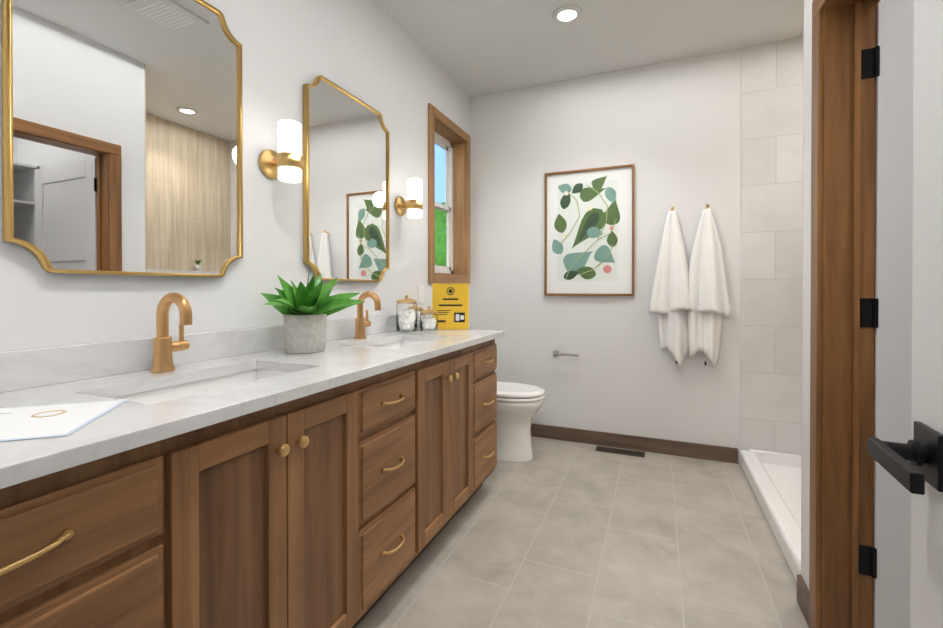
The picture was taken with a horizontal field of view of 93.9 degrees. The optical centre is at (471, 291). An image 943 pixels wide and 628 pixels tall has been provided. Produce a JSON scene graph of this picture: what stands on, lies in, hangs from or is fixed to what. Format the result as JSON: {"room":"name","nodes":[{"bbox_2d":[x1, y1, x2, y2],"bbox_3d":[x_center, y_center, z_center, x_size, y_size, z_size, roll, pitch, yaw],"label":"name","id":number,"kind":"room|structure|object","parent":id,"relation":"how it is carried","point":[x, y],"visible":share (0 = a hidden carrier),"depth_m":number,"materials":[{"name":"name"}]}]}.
{"room":"bathroom","nodes":[
{"label":"bathroom","id":0,"kind":"room"},
{"bbox_2d":[0,0,469,351],"bbox_3d":[-0.776,-0.230,2.049,0.150,2.740,3.804,0,0,23],"label":"wall","id":1,"kind":"structure","parent":0,"point":[373,54],"depth_m":1.80,"materials":[{"name":"white paint"}]},
{"bbox_2d":[1,0,242,276],"bbox_3d":[-0.980,-0.515,1.333,0.028,0.930,0.636,0,0,23],"label":"mirror","id":2,"kind":"object","parent":1,"relation":"attached to","point":[122,141],"visible":0.96,"depth_m":1.27,"materials":[{"name":"gold metal"}]},
{"bbox_2d":[0,314,395,389],"bbox_3d":[-0.852,0.185,1.646,0.020,0.094,2.512,0,0,23],"label":"backsplash","id":3,"kind":"structure","parent":1,"relation":"attached to","point":[44,366],"depth_m":1.28,"materials":[{"name":"white stone"}]},
{"bbox_2d":[258,119,302,182],"bbox_3d":[-0.740,-0.550,1.742,0.152,0.225,0.116,0,0,23],"label":"sconce","id":4,"kind":"object","parent":1,"relation":"attached to","point":[284,163],"visible":1,"depth_m":1.70,"materials":[{"name":"white glass"}]},
{"bbox_2d":[303,75,389,281],"bbox_3d":[-0.604,-0.521,2.222,0.028,0.930,0.636,0,0,23],"label":"mirror","id":5,"kind":"object","parent":1,"relation":"attached to","point":[346,185],"visible":0.94,"depth_m":2.16,"materials":[{"name":"gold metal"}]},
{"bbox_2d":[394,178,422,218],"bbox_3d":[-0.363,-0.556,2.630,0.152,0.225,0.116,0,0,23],"label":"sconce","id":6,"kind":"object","parent":1,"relation":"attached to","point":[412,205],"visible":0.98,"depth_m":2.59,"materials":[{"name":"white glass"}]},
{"bbox_2d":[418,285,423,302],"bbox_3d":[-0.331,0.011,2.899,0.007,0.116,0.070,0,0,23],"label":"outlet","id":7,"kind":"object","parent":1,"relation":"attached to","point":[420,293],"visible":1,"depth_m":2.89,"materials":[{"name":"white plastic"}]},
{"bbox_2d":[428,103,469,283],"bbox_3d":[-0.222,-0.673,3.335,0.168,1.220,0.700,0,0,23],"label":"window","id":8,"kind":"structure","parent":1,"relation":"in","point":[448,201],"depth_m":3.51,"materials":[{"name":"brown wood"}]},
{"bbox_2d":[355,436,808,627],"bbox_3d":[0.617,1.173,0.860,3.750,0.050,4.884,0,0,23],"label":"floor","id":9,"kind":"structure","parent":0,"point":[553,533],"depth_m":1.91,"materials":[{"name":"tile"}]},
{"bbox_2d":[0,330,503,627],"bbox_3d":[-0.583,0.703,1.522,0.614,0.880,2.487,0,0,23],"label":"bathroom vanity","id":10,"kind":"object","parent":9,"relation":"on","point":[257,477],"depth_m":1.05,"materials":[{"name":"brown"}]},
{"bbox_2d":[0,334,479,477],"bbox_3d":[-0.659,0.249,1.347,0.609,0.030,2.112,0,0,23],"label":"countertop","id":11,"kind":"structure","parent":10,"relation":"on","point":[115,427],"depth_m":1.00,"materials":[{"name":"white stone"}]},
{"bbox_2d":[0,399,128,441],"bbox_3d":[-0.897,0.236,0.779,0.400,0.002,0.252,0,0,-19],"label":"papers","id":12,"kind":"object","parent":11,"relation":"on","point":[38,421],"visible":1,"depth_m":0.82,"materials":[{"name":"white paper"},{"name":"blue paper"},{"name":"gold ink"}]},
{"bbox_2d":[150,292,191,372],"bbox_3d":[-0.866,0.117,1.308,0.150,0.233,0.106,0,0,23],"label":"faucet","id":13,"kind":"object","parent":11,"relation":"on","point":[164,346],"visible":1,"depth_m":1.29,"materials":[{"name":"gold metal"}]},
{"bbox_2d":[64,362,303,409],"bbox_3d":[-0.706,0.340,1.217,0.318,0.174,0.548,0,0,23],"label":"sink","id":14,"kind":"object","parent":11,"relation":"in","point":[137,395],"depth_m":1.28,"materials":[{"name":"white ceramic"}]},
{"bbox_2d":[260,267,363,352],"bbox_3d":[-0.593,0.054,1.706,0.386,0.354,0.456,0,0,23],"label":"potted plant","id":15,"kind":"object","parent":11,"relation":"on","point":[309,308],"visible":1,"depth_m":1.67,"materials":[{"name":"plant"}]},
{"bbox_2d":[354,291,380,338],"bbox_3d":[-0.500,0.112,2.173,0.150,0.233,0.106,0,0,23],"label":"faucet","id":16,"kind":"object","parent":11,"relation":"on","point":[361,323],"visible":1,"depth_m":2.15,"materials":[{"name":"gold metal"}]},
{"bbox_2d":[340,338,431,353],"bbox_3d":[-0.340,0.335,2.083,0.318,0.174,0.548,0,0,23],"label":"sink","id":17,"kind":"object","parent":11,"relation":"in","point":[389,345],"depth_m":2.18,"materials":[{"name":"white ceramic"}]},
{"bbox_2d":[396,295,416,332],"bbox_3d":[-0.370,0.121,2.512,0.120,0.210,0.120,0,0,23],"label":"jar","id":18,"kind":"object","parent":10,"relation":"on","point":[406,314],"visible":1,"depth_m":2.46,"materials":[{"name":"clear glass"}]},
{"bbox_2d":[416,303,423,329],"bbox_3d":[-0.336,0.145,2.644,0.100,0.160,0.100,0,0,23],"label":"jar","id":19,"kind":"object","parent":10,"relation":"on","point":[419,309],"visible":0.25,"depth_m":2.60,"materials":[{"name":"clear glass"}]},
{"bbox_2d":[420,306,437,331],"bbox_3d":[-0.247,0.154,2.558,0.104,0.145,0.104,0,0,23],"label":"jar","id":20,"kind":"object","parent":10,"relation":"on","point":[428,319],"visible":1,"depth_m":2.52,"materials":[{"name":"clear glass"}]},
{"bbox_2d":[432,284,468,329],"bbox_3d":[-0.125,0.088,2.644,0.216,0.276,0.095,0,0,-1],"label":"card sign","id":21,"kind":"object","parent":10,"relation":"on","point":[450,304],"visible":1,"depth_m":2.62,"materials":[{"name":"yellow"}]},
{"bbox_2d":[495,381,545,461],"bbox_3d":[0.153,0.724,3.104,0.741,0.820,0.450,0,0,23],"label":"toilet","id":22,"kind":"object","parent":9,"relation":"on","point":[519,405],"visible":0.44,"depth_m":2.95,"materials":[{"name":"white ceramic"}]},
{"bbox_2d":[595,446,644,457],"bbox_3d":[1.053,1.131,3.122,0.330,0.005,0.100,0,0,23],"label":"floor vent","id":23,"kind":"object","parent":9,"relation":"in","point":[621,451],"visible":1,"depth_m":3.12,"materials":[{"name":"brown metal"}]},
{"bbox_2d":[740,449,801,581],"bbox_3d":[1.838,1.085,2.124,0.737,0.110,1.384,0,0,23],"label":"shower pan","id":24,"kind":"object","parent":9,"relation":"on","point":[774,479],"visible":0.25,"depth_m":2.36,"materials":[{"name":"white ceramic"}]},
{"bbox_2d":[374,0,803,97],"bbox_3d":[0.637,-1.618,0.889,3.750,0.050,4.984,0,0,23],"label":"ceiling","id":25,"kind":"structure","parent":0,"point":[472,48],"depth_m":2.73,"materials":[{"name":"white paint"}]},
{"bbox_2d":[553,5,581,23],"bbox_3d":[0.552,-1.596,2.536,0.164,0.011,0.164,0,0,23],"label":"recessed light","id":26,"kind":"object","parent":25,"relation":"in","point":[567,14],"visible":1,"depth_m":2.53,"materials":[{"name":"white paint"}]},
{"bbox_2d":[470,48,740,462],"bbox_3d":[1.378,-0.236,3.138,2.970,2.740,0.120,0,0,23],"label":"wall","id":27,"kind":"structure","parent":0,"point":[670,131],"depth_m":3.21,"materials":[{"name":"white paint"}]},
{"bbox_2d":[553,350,578,356],"bbox_3d":[0.708,0.467,3.317,0.203,0.048,0.076,0,0,23],"label":"toilet paper holder","id":28,"kind":"object","parent":27,"relation":"attached to","point":[556,353],"visible":1,"depth_m":3.29,"materials":[{"name":"silver metal"}]},
{"bbox_2d":[544,164,634,295],"bbox_3d":[0.865,-0.442,3.271,0.648,0.940,0.028,0,0,23],"label":"picture","id":29,"kind":"object","parent":27,"relation":"attached to","point":[589,233],"visible":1,"depth_m":3.26,"materials":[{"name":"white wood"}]},
{"bbox_2d":[531,423,737,463],"bbox_3d":[0.872,1.083,3.285,1.930,0.100,0.018,0,0,23],"label":"baseboard","id":30,"kind":"structure","parent":27,"relation":"attached to","point":[691,450],"depth_m":3.14,"materials":[{"name":"brown wood"}]},
{"bbox_2d":[649,207,690,365],"bbox_3d":[1.372,-0.043,3.020,0.281,1.085,0.115,0,0,23],"label":"hanging towel","id":31,"kind":"object","parent":27,"relation":"hanging from","point":[670,301],"visible":0.94,"depth_m":3.00,"materials":[{"name":"white fabric"}]},
{"bbox_2d":[687,204,729,366],"bbox_3d":[1.574,-0.043,2.928,0.256,1.085,0.126,0,0,23],"label":"hanging towel","id":32,"kind":"object","parent":27,"relation":"hanging from","point":[710,304],"visible":0.98,"depth_m":2.92,"materials":[{"name":"white fabric"}]},
{"bbox_2d":[740,38,795,453],"bbox_3d":[2.100,-0.234,2.764,0.708,2.740,0.006,0,0,23],"label":"tiled wall","id":33,"kind":"structure","parent":0,"point":[771,265],"depth_m":2.84,"materials":[{"name":"tile"}]},
{"bbox_2d":[792,25,803,564],"bbox_3d":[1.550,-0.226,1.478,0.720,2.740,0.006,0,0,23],"label":"tiled wall","id":34,"kind":"structure","parent":0,"point":[797,334],"depth_m":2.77,"materials":[{"name":"tile"}]},
{"bbox_2d":[801,0,812,588],"bbox_3d":[0.829,-0.221,0.543,0.120,2.740,2.280,0,0,23],"label":"wall","id":35,"kind":"structure","parent":0,"point":[808,22],"depth_m":1.57,"materials":[{"name":"white paint"}]},
{"bbox_2d":[809,0,879,627],"bbox_3d":[1.035,0.089,1.033,0.156,2.115,0.910,0,0,23],"label":"door frame","id":36,"kind":"structure","parent":35,"relation":"attached to","point":[843,229],"depth_m":1.39,"materials":[{"name":"brown wood"}]},
{"bbox_2d":[867,0,942,627],"bbox_3d":[0.443,0.131,0.215,0.162,2.018,0.812,0,0,23],"label":"entry door","id":37,"kind":"structure","parent":35,"relation":"in","point":[918,476],"depth_m":0.55,"materials":[{"name":"white paint"}]}
]}

